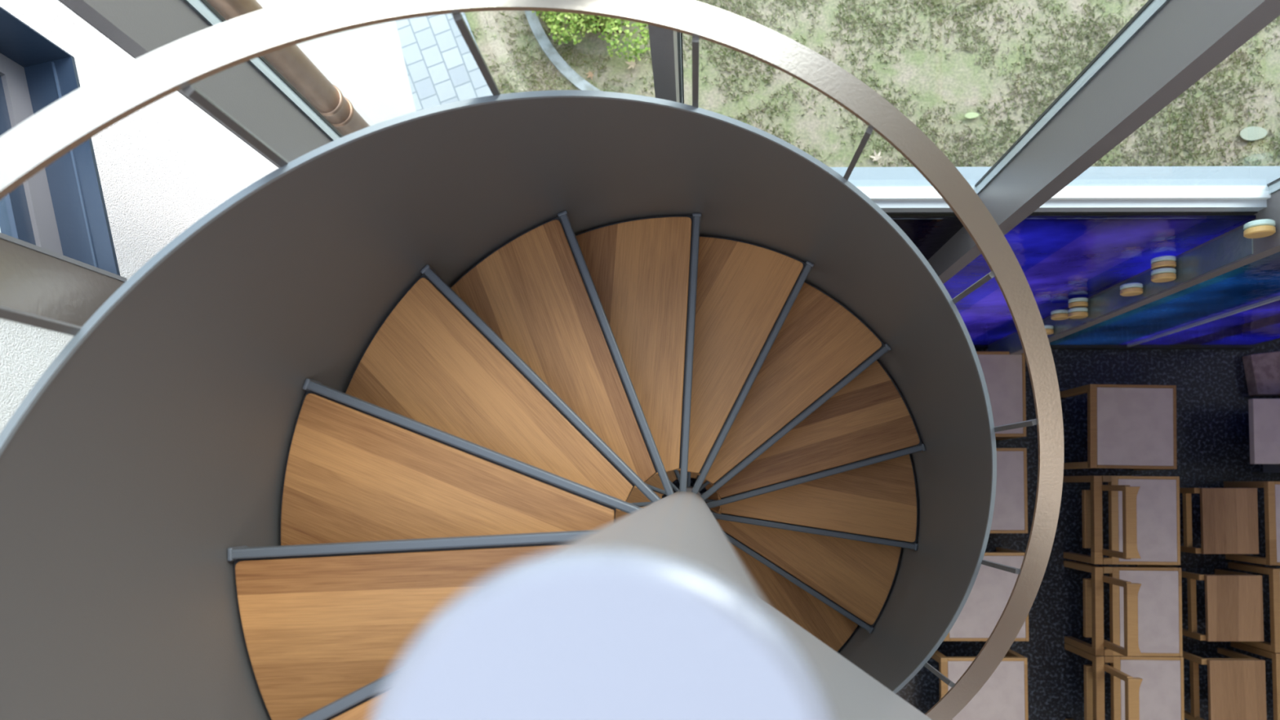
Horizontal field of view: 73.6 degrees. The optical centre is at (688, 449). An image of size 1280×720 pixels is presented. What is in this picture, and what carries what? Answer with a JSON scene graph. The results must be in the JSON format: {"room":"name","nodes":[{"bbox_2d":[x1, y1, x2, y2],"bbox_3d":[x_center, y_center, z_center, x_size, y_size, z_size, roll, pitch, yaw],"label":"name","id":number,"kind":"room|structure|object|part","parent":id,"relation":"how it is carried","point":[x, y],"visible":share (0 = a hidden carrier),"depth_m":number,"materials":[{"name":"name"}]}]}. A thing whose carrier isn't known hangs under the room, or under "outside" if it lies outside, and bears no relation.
{"room":"spiral staircase","nodes":[
{"label":"spiral staircase","id":0,"kind":"room"},
{"bbox_2d":[0,0,415,433],"bbox_3d":[-1.638,-0.538,2.431,0.300,7.695,9.000,-13,88,0],"label":"wall","id":1,"kind":"structure","parent":0,"point":[165,166],"depth_m":2.49,"materials":[{"name":"white"}]},
{"bbox_2d":[0,6,127,326],"bbox_3d":[-1.610,-0.695,0.396,0.214,3.616,0.771,-13,88,0],"label":"window","id":2,"kind":"structure","parent":1,"relation":"in","point":[59,262],"depth_m":2.14,"materials":[{"name":"blue metal"}]},
{"bbox_3d":[-1.685,-0.727,1.164,0.038,1.915,0.491,-13,88,0],"label":"sash","id":3,"kind":"part","parent":2,"relation":"part of","materials":[{"name":"blue metal"}]},
{"bbox_3d":[-1.683,-0.724,1.200,0.060,1.988,0.607,-13,88,0],"label":"frame","id":4,"kind":"part","parent":2,"relation":"part of","materials":[{"name":"silver metal"}]},
{"bbox_3d":[-1.443,-0.421,0.384,0.012,3.615,0.160,-13,88,0],"label":"reveal panel","id":5,"kind":"part","parent":2,"relation":"part of","materials":[{"name":"grey metal"}]},
{"bbox_3d":[-1.624,-0.699,2.200,0.200,0.012,0.611,-13,88,0],"label":"sill","id":6,"kind":"part","parent":2,"relation":"part of","materials":[{"name":"blue metal"}]},
{"bbox_2d":[205,0,369,136],"bbox_3d":[-1.662,-1.657,2.346,0.148,7.395,0.148,27,88,1],"label":"downpipe","id":7,"kind":"object","parent":1,"relation":"attached to","point":[291,63],"visible":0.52,"depth_m":3.63,"materials":[{"name":"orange metal"}]},
{"bbox_2d":[837,625,858,652],"bbox_3d":[0.375,0.505,3.237,0.329,0.036,0.683,-33,88,-1],"label":"stair tread","id":8,"kind":"object","parent":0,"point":[846,633],"depth_m":3.20,"materials":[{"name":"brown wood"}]},
{"bbox_2d":[662,339,1279,719],"bbox_3d":[2.188,1.529,5.935,8.100,0.120,4.619,0,88,0],"label":"floor","id":9,"kind":"structure","parent":0,"point":[1213,440],"depth_m":5.92,"materials":[{"name":"carpet"}]},
{"bbox_2d":[57,0,342,168],"bbox_3d":[-1.085,-0.863,2.291,0.063,7.395,0.204,0,88,0],"label":"beam","id":10,"kind":"structure","parent":9,"relation":"on","point":[253,92],"depth_m":1.97,"materials":[{"name":"metal"}]},
{"bbox_2d":[0,0,1063,719],"bbox_3d":[0.141,0.769,3.067,2.464,5.698,2.849,0,88,0],"label":"handrail","id":11,"kind":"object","parent":9,"relation":"on","point":[398,426],"depth_m":1.62,"materials":[{"name":"metal"}]},
{"bbox_3d":[-0.818,0.189,1.549,0.009,0.058,0.024,-3,88,0],"label":"plate","id":12,"kind":"part","parent":11,"relation":"part of","materials":[{"name":"grey paint"}]},
{"bbox_3d":[-0.763,-0.129,1.731,0.009,0.058,0.024,21,88,1],"label":"plate","id":13,"kind":"part","parent":11,"relation":"part of","materials":[{"name":"grey paint"}]},
{"bbox_2d":[325,691,381,719],"bbox_3d":[-0.355,0.501,1.370,0.683,0.036,0.329,-27,88,-1],"label":"stair tread","id":14,"kind":"object","parent":11,"relation":"on","point":[363,709],"depth_m":1.35,"materials":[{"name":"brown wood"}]},
{"bbox_2d":[234,542,570,719],"bbox_3d":[-0.470,0.344,1.548,0.683,0.036,0.329,-3,88,0],"label":"stair tread","id":15,"kind":"object","parent":11,"relation":"on","point":[313,631],"depth_m":1.52,"materials":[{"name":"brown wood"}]},
{"bbox_3d":[-0.582,-0.396,1.911,0.024,0.058,0.009,-45,88,-1],"label":"plate","id":16,"kind":"part","parent":11,"relation":"part of","materials":[{"name":"grey paint"}]},
{"bbox_2d":[280,391,616,545],"bbox_3d":[-0.509,0.155,1.725,0.683,0.036,0.329,21,88,1],"label":"stair tread","id":17,"kind":"object","parent":11,"relation":"on","point":[348,473],"depth_m":1.70,"materials":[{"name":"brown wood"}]},
{"bbox_2d":[344,274,635,487],"bbox_3d":[-0.464,-0.034,1.903,0.329,0.036,0.683,-45,88,-1],"label":"stair tread","id":18,"kind":"object","parent":11,"relation":"on","point":[424,361],"depth_m":1.88,"materials":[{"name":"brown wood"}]},
{"bbox_2d":[450,217,657,472],"bbox_3d":[-0.343,-0.188,2.078,0.329,0.036,0.683,-21,88,0],"label":"stair tread","id":19,"kind":"object","parent":11,"relation":"on","point":[531,288],"depth_m":2.05,"materials":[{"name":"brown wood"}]},
{"bbox_3d":[-0.304,-0.567,2.086,0.024,0.058,0.009,-21,88,0],"label":"plate","id":20,"kind":"part","parent":11,"relation":"part of","materials":[{"name":"grey paint"}]},
{"bbox_2d":[575,215,693,468],"bbox_3d":[-0.168,-0.281,2.251,0.329,0.036,0.683,3,88,0],"label":"stair tread","id":21,"kind":"object","parent":11,"relation":"on","point":[640,268],"depth_m":2.23,"materials":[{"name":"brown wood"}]},
{"bbox_3d":[0.022,-0.611,2.256,0.024,0.058,0.009,3,88,0],"label":"plate","id":22,"kind":"part","parent":11,"relation":"part of","materials":[{"name":"grey paint"}]},
{"bbox_2d":[698,235,805,473],"bbox_3d":[0.033,-0.293,2.421,0.329,0.036,0.683,27,88,1],"label":"stair tread","id":23,"kind":"structure","parent":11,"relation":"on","point":[748,289],"depth_m":2.39,"materials":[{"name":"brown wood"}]},
{"bbox_2d":[713,281,884,484],"bbox_3d":[0.224,-0.223,2.587,0.683,0.036,0.329,-39,88,-1],"label":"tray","id":24,"kind":"object","parent":11,"relation":"on","point":[822,344],"depth_m":2.56,"materials":[{"name":"wood"}]},
{"bbox_3d":[0.340,-0.518,2.420,0.024,0.058,0.009,27,88,1],"label":"plate","id":25,"kind":"part","parent":11,"relation":"part of","materials":[{"name":"grey paint"}]},
{"bbox_2d":[722,530,902,626],"bbox_3d":[0.456,0.316,3.074,0.683,0.036,0.329,33,88,2],"label":"stair tread","id":26,"kind":"object","parent":11,"relation":"on","point":[857,580],"depth_m":3.04,"materials":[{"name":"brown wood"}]},
{"bbox_2d":[720,453,918,543],"bbox_3d":[0.456,0.109,2.912,0.683,0.036,0.329,9,88,1],"label":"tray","id":27,"kind":"object","parent":11,"relation":"on","point":[877,503],"depth_m":2.88,"materials":[{"name":"wood"}]},
{"bbox_2d":[720,360,921,499],"bbox_3d":[0.374,-0.082,2.750,0.683,0.036,0.329,-15,88,0],"label":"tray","id":28,"kind":"object","parent":11,"relation":"on","point":[869,420],"depth_m":2.72,"materials":[{"name":"wood"}]},
{"bbox_3d":[0.597,-0.304,2.580,0.009,0.058,0.024,-39,88,-1],"label":"plate","id":29,"kind":"part","parent":11,"relation":"part of","materials":[{"name":"grey paint"}]},
{"bbox_3d":[0.765,0.330,2.894,0.009,0.058,0.024,9,88,1],"label":"plate","id":30,"kind":"part","parent":11,"relation":"part of","materials":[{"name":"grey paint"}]},
{"bbox_3d":[0.747,-0.005,2.737,0.009,0.058,0.024,-15,88,0],"label":"plate","id":31,"kind":"part","parent":11,"relation":"part of","materials":[{"name":"grey paint"}]},
{"bbox_2d":[648,24,684,103],"bbox_3d":[-0.046,-0.852,2.284,0.067,7.395,0.226,0,88,0],"label":"trim","id":32,"kind":"structure","parent":9,"relation":"on","point":[666,45],"depth_m":1.73,"materials":[{"name":"grey paint"}]},
{"bbox_2d":[931,648,1028,719],"bbox_3d":[1.879,1.609,5.644,0.550,0.460,0.544,0,88,0],"label":"stool","id":33,"kind":"object","parent":9,"relation":"on","point":[1004,695],"visible":0.69,"depth_m":5.42,"materials":[{"name":"fabric"}]},
{"bbox_3d":[1.629,1.359,5.676,0.050,0.418,0.042,0,88,0],"label":"leg","id":34,"kind":"part","parent":33,"relation":"part of","materials":[{"name":"brown wood"}]},
{"bbox_3d":[1.891,1.600,5.433,0.484,0.037,0.503,0,88,0],"label":"seat","id":35,"kind":"part","parent":33,"relation":"part of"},
{"bbox_3d":[2.134,1.359,5.673,0.042,0.418,0.042,0,88,0],"label":"leg","id":36,"kind":"part","parent":33,"relation":"part of","materials":[{"name":"brown wood"}]},
{"bbox_2d":[943,546,1028,641],"bbox_3d":[1.892,0.951,5.670,0.550,0.460,0.562,0,88,0],"label":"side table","id":37,"kind":"object","parent":9,"relation":"on","point":[991,591],"visible":0.48,"depth_m":5.44,"materials":[{"name":"fabric"}]},
{"bbox_3d":[2.146,0.692,5.699,0.042,0.418,0.042,0,88,0],"label":"leg","id":38,"kind":"part","parent":37,"relation":"part of","materials":[{"name":"brown wood"}]},
{"bbox_2d":[976,351,1026,439],"bbox_3d":[1.896,-0.346,5.722,0.550,0.460,0.551,0,88,0],"label":"stool","id":39,"kind":"object","parent":9,"relation":"on","point":[1004,373],"visible":0.44,"depth_m":5.49,"materials":[{"name":"fabric"}]},
{"bbox_3d":[2.151,-0.091,5.731,0.042,0.418,0.042,0,88,0],"label":"leg","id":40,"kind":"part","parent":39,"relation":"part of","materials":[{"name":"brown wood"}]},
{"bbox_2d":[990,448,1027,533],"bbox_3d":[1.896,0.275,5.697,0.550,0.460,0.546,0,88,0],"label":"stool","id":41,"kind":"object","parent":9,"relation":"on","point":[1010,515],"visible":0.48,"depth_m":5.47,"materials":[{"name":"fabric"}]},
{"bbox_2d":[927,0,1279,284],"bbox_3d":[1.050,-0.863,2.277,0.081,7.395,0.206,0,88,0],"label":"beam","id":42,"kind":"structure","parent":9,"relation":"on","point":[1167,46],"depth_m":2.06,"materials":[{"name":"metal"}]},
{"bbox_2d":[1059,383,1177,470],"bbox_3d":[2.857,-0.136,5.707,0.553,0.460,0.541,1,88,0],"label":"stool","id":43,"kind":"object","parent":9,"relation":"on","point":[1130,426],"visible":0.97,"depth_m":5.48,"materials":[{"name":"fabric"}]},
{"bbox_3d":[2.609,-0.388,5.740,0.050,0.418,0.042,1,88,0],"label":"leg","id":44,"kind":"part","parent":43,"relation":"part of","materials":[{"name":"brown wood"}]},
{"bbox_3d":[2.602,0.110,5.720,0.050,0.418,0.042,1,88,0],"label":"leg","id":45,"kind":"part","parent":43,"relation":"part of","materials":[{"name":"brown wood"}]},
{"bbox_3d":[2.868,-0.144,5.497,0.487,0.037,0.500,1,88,0],"label":"seat","id":46,"kind":"part","parent":43,"relation":"part of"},
{"bbox_3d":[3.108,0.118,5.716,0.042,0.418,0.042,1,88,0],"label":"leg","id":47,"kind":"part","parent":43,"relation":"part of","materials":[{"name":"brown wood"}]},
{"bbox_2d":[1062,475,1180,564],"bbox_3d":[2.866,0.457,5.511,0.549,0.805,0.566,1,88,0],"label":"oak chair","id":48,"kind":"object","parent":9,"relation":"on","point":[1144,524],"visible":0.99,"depth_m":5.45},
{"bbox_3d":[2.621,0.201,5.716,0.050,0.418,0.042,1,88,0],"label":"leg","id":49,"kind":"part","parent":48,"relation":"part of","materials":[{"name":"brown wood"}]},
{"bbox_3d":[2.615,0.724,5.695,0.050,0.418,0.042,1,88,0],"label":"leg","id":50,"kind":"part","parent":48,"relation":"part of","materials":[{"name":"brown wood"}]},
{"bbox_3d":[2.619,0.453,5.478,0.054,0.054,0.566,1,88,0],"label":"rail","id":51,"kind":"part","parent":48,"relation":"part of","materials":[{"name":"brown wood"}]},
{"bbox_3d":[2.679,0.191,5.487,0.054,0.045,0.040,1,88,0],"label":"rail","id":52,"kind":"part","parent":48,"relation":"part of","materials":[{"name":"brown wood"}]},
{"bbox_3d":[2.674,0.716,5.466,0.054,0.045,0.040,1,88,0],"label":"rail","id":53,"kind":"part","parent":48,"relation":"part of","materials":[{"name":"brown wood"}]},
{"bbox_3d":[2.656,0.244,5.365,0.057,0.455,0.036,1,88,0],"label":"post","id":54,"kind":"part","parent":48,"relation":"part of","materials":[{"name":"brown wood"}]},
{"bbox_3d":[2.652,0.653,5.349,0.057,0.455,0.036,1,88,0],"label":"post","id":55,"kind":"part","parent":48,"relation":"part of","materials":[{"name":"brown wood"}]},
{"bbox_3d":[2.664,0.440,5.132,0.088,0.045,0.430,1,88,0],"label":"rail","id":56,"kind":"part","parent":48,"relation":"part of","materials":[{"name":"brown wood"}]},
{"bbox_3d":[2.922,0.456,5.474,0.437,0.042,0.566,1,88,0],"label":"seat frame","id":57,"kind":"part","parent":48,"relation":"part of","materials":[{"name":"brown wood"}]},
{"bbox_3d":[2.934,0.456,5.472,0.371,0.037,0.525,1,88,0],"label":"seat","id":58,"kind":"part","parent":48,"relation":"part of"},
{"bbox_2d":[1063,560,1182,657],"bbox_3d":[2.864,1.037,5.487,0.553,0.805,0.561,1,88,0],"label":"oak chair","id":59,"kind":"object","parent":9,"relation":"on","point":[1145,601],"visible":0.98,"depth_m":5.43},
{"bbox_3d":[2.611,1.301,5.672,0.050,0.418,0.042,1,88,0],"label":"leg","id":60,"kind":"part","parent":59,"relation":"part of","materials":[{"name":"brown wood"}]},
{"bbox_3d":[2.616,0.783,5.693,0.050,0.418,0.042,1,88,0],"label":"leg","id":61,"kind":"part","parent":59,"relation":"part of","materials":[{"name":"brown wood"}]},
{"bbox_3d":[2.614,1.033,5.455,0.054,0.054,0.561,1,88,0],"label":"rail","id":62,"kind":"part","parent":59,"relation":"part of","materials":[{"name":"brown wood"}]},
{"bbox_3d":[2.675,0.773,5.464,0.054,0.045,0.040,1,88,0],"label":"rail","id":63,"kind":"part","parent":59,"relation":"part of","materials":[{"name":"brown wood"}]},
{"bbox_3d":[2.670,1.294,5.443,0.054,0.045,0.040,1,88,0],"label":"rail","id":64,"kind":"part","parent":59,"relation":"part of","materials":[{"name":"brown wood"}]},
{"bbox_3d":[2.652,0.824,5.342,0.057,0.455,0.036,1,88,0],"label":"post","id":65,"kind":"part","parent":59,"relation":"part of","materials":[{"name":"brown wood"}]},
{"bbox_3d":[2.648,1.233,5.326,0.057,0.455,0.036,1,88,0],"label":"post","id":66,"kind":"part","parent":59,"relation":"part of","materials":[{"name":"brown wood"}]},
{"bbox_3d":[2.659,1.020,5.109,0.088,0.045,0.430,1,88,0],"label":"rail","id":67,"kind":"part","parent":59,"relation":"part of","materials":[{"name":"brown wood"}]},
{"bbox_3d":[2.920,1.036,5.451,0.441,0.042,0.561,1,88,0],"label":"seat frame","id":68,"kind":"part","parent":59,"relation":"part of","materials":[{"name":"brown wood"}]},
{"bbox_3d":[2.932,1.036,5.449,0.375,0.037,0.520,1,88,0],"label":"seat","id":69,"kind":"part","parent":59,"relation":"part of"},
{"bbox_3d":[3.123,0.788,5.689,0.042,0.418,0.042,1,88,0],"label":"leg","id":70,"kind":"part","parent":59,"relation":"part of","materials":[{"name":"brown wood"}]},
{"bbox_2d":[1064,643,1184,719],"bbox_3d":[2.862,1.599,5.465,0.557,0.805,0.556,1,88,0],"label":"oak chair","id":71,"kind":"object","parent":9,"relation":"on","point":[1143,687],"visible":0.93,"depth_m":5.41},
{"bbox_3d":[2.612,1.347,5.670,0.050,0.418,0.042,1,88,0],"label":"leg","id":72,"kind":"part","parent":71,"relation":"part of","materials":[{"name":"brown wood"}]},
{"bbox_3d":[2.610,1.595,5.432,0.054,0.054,0.556,1,88,0],"label":"rail","id":73,"kind":"part","parent":71,"relation":"part of","materials":[{"name":"brown wood"}]},
{"bbox_3d":[2.671,1.338,5.442,0.054,0.045,0.040,1,88,0],"label":"rail","id":74,"kind":"part","parent":71,"relation":"part of","materials":[{"name":"brown wood"}]},
{"bbox_3d":[2.648,1.386,5.320,0.057,0.455,0.036,1,88,0],"label":"post","id":75,"kind":"part","parent":71,"relation":"part of","materials":[{"name":"brown wood"}]},
{"bbox_3d":[2.655,1.582,5.087,0.088,0.045,0.430,1,88,0],"label":"rail","id":76,"kind":"part","parent":71,"relation":"part of","materials":[{"name":"brown wood"}]},
{"bbox_3d":[2.918,1.598,5.428,0.445,0.042,0.556,1,88,0],"label":"seat frame","id":77,"kind":"part","parent":71,"relation":"part of","materials":[{"name":"brown wood"}]},
{"bbox_3d":[2.930,1.598,5.427,0.379,0.037,0.515,1,88,0],"label":"seat","id":78,"kind":"part","parent":71,"relation":"part of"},
{"bbox_2d":[973,337,1279,349],"bbox_3d":[2.519,-0.844,5.942,7.458,0.052,0.542,-5,88,0],"label":"baseboard","id":79,"kind":"structure","parent":9,"relation":"on","point":[976,346],"depth_m":5.91,"materials":[{"name":"black"}]},
{"bbox_2d":[889,215,1279,346],"bbox_3d":[1.338,-0.782,4.509,5.120,2.825,0.034,0,88,0],"label":"wall","id":80,"kind":"structure","parent":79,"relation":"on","point":[1061,259],"depth_m":4.02,"materials":[{"name":"blue glass"}]},
{"bbox_2d":[985,177,1279,355],"bbox_3d":[2.080,-0.852,2.270,0.080,7.395,0.228,0,88,0],"label":"trim","id":81,"kind":"structure","parent":9,"relation":"on","point":[1230,251],"depth_m":3.53,"materials":[{"name":"grey paint"}]},
{"bbox_2d":[1044,324,1053,334],"bbox_3d":[2.014,-0.673,4.828,0.094,0.094,0.044,0,88,0],"label":"pad","id":82,"kind":"object","parent":81,"relation":"attached to","point":[1049,328],"visible":0.41,"depth_m":4.79,"materials":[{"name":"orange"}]},
{"bbox_2d":[1050,309,1069,319],"bbox_3d":[2.013,-0.728,4.625,0.094,0.094,0.044,0,88,0],"label":"pad","id":83,"kind":"object","parent":81,"relation":"attached to","point":[1058,314],"visible":0.95,"depth_m":4.59,"materials":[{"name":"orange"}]},
{"bbox_2d":[1067,306,1088,319],"bbox_3d":[2.012,-0.703,4.408,0.094,0.094,0.044,0,88,0],"label":"pad","id":84,"kind":"object","parent":81,"relation":"attached to","point":[1079,312],"visible":1,"depth_m":4.37,"materials":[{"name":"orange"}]},
{"bbox_2d":[1067,297,1088,308],"bbox_3d":[2.012,-0.754,4.408,0.094,0.094,0.044,0,88,0],"label":"pad","id":85,"kind":"object","parent":81,"relation":"attached to","point":[1076,302],"visible":0.95,"depth_m":4.37,"materials":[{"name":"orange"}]},
{"bbox_2d":[1120,282,1142,296],"bbox_3d":[2.008,-0.724,3.871,0.094,0.094,0.044,0,88,0],"label":"pad","id":86,"kind":"object","parent":81,"relation":"attached to","point":[1131,289],"visible":1,"depth_m":3.84,"materials":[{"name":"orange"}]},
{"bbox_2d":[1151,267,1176,282],"bbox_3d":[2.007,-0.735,3.606,0.094,0.094,0.044,0,88,0],"label":"pad","id":87,"kind":"object","parent":81,"relation":"attached to","point":[1162,274],"visible":1,"depth_m":3.58,"materials":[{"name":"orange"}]},
{"bbox_2d":[1151,255,1176,270],"bbox_3d":[2.006,-0.786,3.606,0.094,0.094,0.044,0,88,0],"label":"lamp","id":88,"kind":"object","parent":81,"relation":"attached to","point":[1163,261],"visible":0.92,"depth_m":3.57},
{"bbox_2d":[1243,218,1275,238],"bbox_3d":[2.003,-0.773,2.994,0.094,0.094,0.044,0,88,0],"label":"lamp","id":89,"kind":"object","parent":81,"relation":"attached to","point":[1258,228],"visible":1,"depth_m":2.96,"materials":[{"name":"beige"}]},
{"bbox_2d":[1179,487,1258,554],"bbox_3d":[3.473,0.471,5.699,0.385,0.420,0.424,0,88,0],"label":"stool","id":90,"kind":"object","parent":9,"relation":"on","point":[1228,516],"visible":0.94,"depth_m":5.49,"materials":[{"name":"brown wood"}]},
{"bbox_3d":[3.298,0.277,5.725,0.035,0.385,0.035,0,88,0],"label":"leg","id":91,"kind":"part","parent":90,"relation":"part of","materials":[{"name":"brown wood"}]},
{"bbox_3d":[3.298,0.666,5.710,0.035,0.385,0.035,0,88,0],"label":"leg","id":92,"kind":"part","parent":90,"relation":"part of","materials":[{"name":"brown wood"}]},
{"bbox_2d":[1181,568,1263,641],"bbox_3d":[3.490,1.029,5.676,0.385,0.420,0.421,0,88,0],"label":"stool","id":93,"kind":"object","parent":9,"relation":"on","point":[1233,600],"visible":0.94,"depth_m":5.47,"materials":[{"name":"brown wood"}]},
{"bbox_3d":[3.315,0.837,5.703,0.035,0.385,0.035,0,88,0],"label":"leg","id":94,"kind":"part","parent":93,"relation":"part of","materials":[{"name":"brown wood"}]},
{"bbox_3d":[3.315,1.223,5.687,0.035,0.385,0.035,0,88,0],"label":"leg","id":95,"kind":"part","parent":93,"relation":"part of","materials":[{"name":"brown wood"}]},
{"bbox_3d":[3.650,0.837,5.701,0.035,0.385,0.035,0,88,0],"label":"leg","id":96,"kind":"part","parent":93,"relation":"part of","materials":[{"name":"brown wood"}]},
{"bbox_3d":[3.503,1.022,5.481,0.355,0.028,0.421,0,88,0],"label":"seat","id":97,"kind":"part","parent":93,"relation":"part of","materials":[{"name":"brown wood"}]},
{"bbox_2d":[1181,647,1266,719],"bbox_3d":[3.494,1.573,5.655,0.385,0.420,0.430,0,88,0],"label":"stool","id":98,"kind":"object","parent":9,"relation":"on","point":[1237,684],"visible":0.93,"depth_m":5.45,"materials":[{"name":"brown wood"}]},
{"bbox_3d":[3.319,1.376,5.681,0.035,0.385,0.035,0,88,0],"label":"leg","id":99,"kind":"part","parent":98,"relation":"part of","materials":[{"name":"brown wood"}]},
{"bbox_3d":[3.319,1.771,5.665,0.035,0.385,0.035,0,88,0],"label":"leg","id":100,"kind":"part","parent":98,"relation":"part of","materials":[{"name":"brown wood"}]},
{"bbox_3d":[3.486,1.367,5.505,0.300,0.035,0.030,0,88,0],"label":"rail","id":101,"kind":"part","parent":98,"relation":"part of","materials":[{"name":"brown wood"}]},
{"bbox_3d":[3.508,1.565,5.459,0.355,0.028,0.430,0,88,0],"label":"seat","id":102,"kind":"part","parent":98,"relation":"part of","materials":[{"name":"brown wood"}]},
{"bbox_3d":[3.654,1.376,5.679,0.035,0.385,0.035,0,88,0],"label":"leg","id":103,"kind":"part","parent":98,"relation":"part of","materials":[{"name":"brown wood"}]},
{"bbox_2d":[1223,481,1279,565],"bbox_3d":[3.982,0.483,5.675,0.550,0.460,0.536,0,88,0],"label":"side table","id":104,"kind":"object","parent":9,"relation":"on","point":[1272,491],"visible":0.93,"depth_m":5.46,"materials":[{"name":"wood"}]},
{"bbox_3d":[3.732,0.237,5.708,0.050,0.418,0.042,0,88,0],"label":"leg","id":105,"kind":"part","parent":104,"relation":"part of","materials":[{"name":"brown wood"}]},
{"bbox_3d":[3.732,0.730,5.688,0.050,0.418,0.042,0,88,0],"label":"leg","id":106,"kind":"part","parent":104,"relation":"part of","materials":[{"name":"brown wood"}]},
{"bbox_3d":[3.980,0.474,5.466,0.550,0.042,0.536,0,88,0],"label":"seat frame","id":107,"kind":"part","parent":104,"relation":"part of","materials":[{"name":"brown wood"}]},
{"bbox_3d":[3.993,0.474,5.465,0.484,0.037,0.495,0,88,0],"label":"seat","id":108,"kind":"part","parent":104,"relation":"part of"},
{"bbox_2d":[1227,562,1279,653],"bbox_3d":[3.999,1.037,5.653,0.550,0.460,0.532,0,88,0],"label":"side table","id":109,"kind":"object","parent":9,"relation":"on","point":[1273,573],"visible":0.83,"depth_m":5.44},
{"bbox_3d":[3.749,0.793,5.685,0.050,0.418,0.042,0,88,0],"label":"leg","id":110,"kind":"part","parent":109,"relation":"part of","materials":[{"name":"brown wood"}]},
{"bbox_3d":[3.749,1.283,5.666,0.050,0.418,0.042,0,88,0],"label":"leg","id":111,"kind":"part","parent":109,"relation":"part of","materials":[{"name":"brown wood"}]},
{"bbox_3d":[3.997,1.029,5.444,0.550,0.042,0.532,0,88,0],"label":"seat frame","id":112,"kind":"part","parent":109,"relation":"part of","materials":[{"name":"brown wood"}]},
{"bbox_2d":[1231,641,1279,719],"bbox_3d":[4.003,1.577,5.631,0.550,0.460,0.540,0,88,0],"label":"side table","id":113,"kind":"object","parent":9,"relation":"on","point":[1275,657],"visible":0.74,"depth_m":5.43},
{"bbox_3d":[3.753,1.329,5.664,0.050,0.418,0.042,0,88,0],"label":"leg","id":114,"kind":"part","parent":113,"relation":"part of","materials":[{"name":"brown wood"}]},
{"bbox_3d":[4.002,1.568,5.423,0.550,0.042,0.540,0,88,0],"label":"seat frame","id":115,"kind":"part","parent":113,"relation":"part of","materials":[{"name":"brown wood"}]},
{"bbox_2d":[1242,351,1279,395],"bbox_3d":[4.363,-0.569,5.895,1.009,0.100,0.395,0,88,0],"label":"stone block","id":116,"kind":"object","parent":9,"relation":"on","point":[1262,371],"visible":1,"depth_m":5.85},
{"bbox_2d":[1248,398,1279,472],"bbox_3d":[4.127,-0.083,5.717,0.950,0.420,0.473,0,88,0],"label":"bench","id":117,"kind":"object","parent":9,"relation":"on","point":[1264,413],"visible":1,"depth_m":5.51,"materials":[{"name":"fabric"}]},
{"bbox_3d":[6.289,0.698,2.242,0.150,7.515,5.985,0,88,0],"label":"wall","id":118,"kind":"structure","parent":0,"visible":0},
{"bbox_2d":[830,165,1279,212],"bbox_3d":[2.554,-0.933,3.071,7.330,0.075,0.148,0,88,0],"label":"window sill","id":119,"kind":"structure","parent":118,"relation":"attached to","point":[1261,175],"depth_m":3.04,"materials":[{"name":"grey"}]},
{"bbox_2d":[857,186,1279,200],"bbox_3d":[2.554,-0.909,3.022,7.330,0.022,0.042,0,88,0],"label":"trim","id":120,"kind":"structure","parent":118,"relation":"attached to","point":[1068,193],"depth_m":3.02,"materials":[{"name":"white"}]},
{"bbox_2d":[885,211,1257,216],"bbox_3d":[2.554,-0.856,3.096,7.330,0.030,0.004,0,88,0],"label":"trim","id":121,"kind":"structure","parent":118,"relation":"attached to","point":[1152,213],"depth_m":3.09,"materials":[{"name":"black"}]},
{"label":"outside","id":122,"kind":"structure","parent":0,"visible":0},
{"bbox_2d":[464,0,1279,216],"bbox_3d":[2.538,-8.261,6.385,23.000,0.200,14.981,0,88,0],"label":"ground","id":123,"kind":"structure","parent":122,"point":[957,79],"depth_m":6.07,"materials":[{"name":"plant"}]},
{"bbox_2d":[395,12,493,111],"bbox_3d":[-2.705,-4.822,6.174,0.834,0.012,8.000,-21,88,0],"label":"paved path","id":124,"kind":"structure","parent":123,"relation":"on","point":[441,67],"depth_m":6.08,"materials":[{"name":"stone"}]},
{"bbox_2d":[524,10,601,91],"bbox_3d":[-0.868,-2.935,6.078,0.388,0.030,1.631,-34,88,-1],"label":"edging","id":125,"kind":"object","parent":123,"relation":"on","point":[546,46],"visible":0.54,"depth_m":6.06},
{"bbox_2d":[586,70,595,79],"bbox_3d":[-0.701,-2.658,6.051,0.067,0.016,0.074,7,88,1],"label":"maple leaf","id":126,"kind":"object","parent":123,"relation":"on","point":[590,73],"visible":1,"depth_m":6.05,"materials":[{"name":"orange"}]},
{"bbox_2d":[531,10,650,62],"bbox_3d":[-0.612,-3.170,5.900,1.134,0.401,0.990,0,88,0],"label":"shrub","id":127,"kind":"object","parent":123,"relation":"on","point":[589,22],"visible":0.44,"depth_m":5.85,"materials":[{"name":"green plant"}]},
{"bbox_2d":[625,60,640,68],"bbox_3d":[-0.403,-2.740,6.052,0.102,0.017,0.093,-26,88,-1],"label":"maple leaf","id":128,"kind":"object","parent":123,"relation":"on","point":[632,64],"visible":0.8,"depth_m":6.05,"materials":[{"name":"beige"}]},
{"bbox_2d":[868,149,881,165],"bbox_3d":[1.329,-2.065,6.014,0.107,0.018,0.097,31,88,2],"label":"maple leaf","id":129,"kind":"object","parent":123,"relation":"on","point":[876,157],"visible":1,"depth_m":6.01,"materials":[{"name":"beige"}]},
{"bbox_2d":[964,111,978,118],"bbox_3d":[1.998,-2.355,6.021,0.100,0.007,0.044,-7,88,0],"label":"fallen leaf","id":130,"kind":"object","parent":123,"relation":"on","point":[969,115],"visible":1,"depth_m":6.02,"materials":[{"name":"plant"}]},
{"bbox_2d":[1240,126,1267,140],"bbox_3d":[3.975,-2.221,6.003,0.200,0.012,0.100,-4,88,0],"label":"fallen leaf","id":131,"kind":"object","parent":123,"relation":"on","point":[1250,133],"visible":1,"depth_m":6.00,"materials":[{"name":"plant"}]}
]}

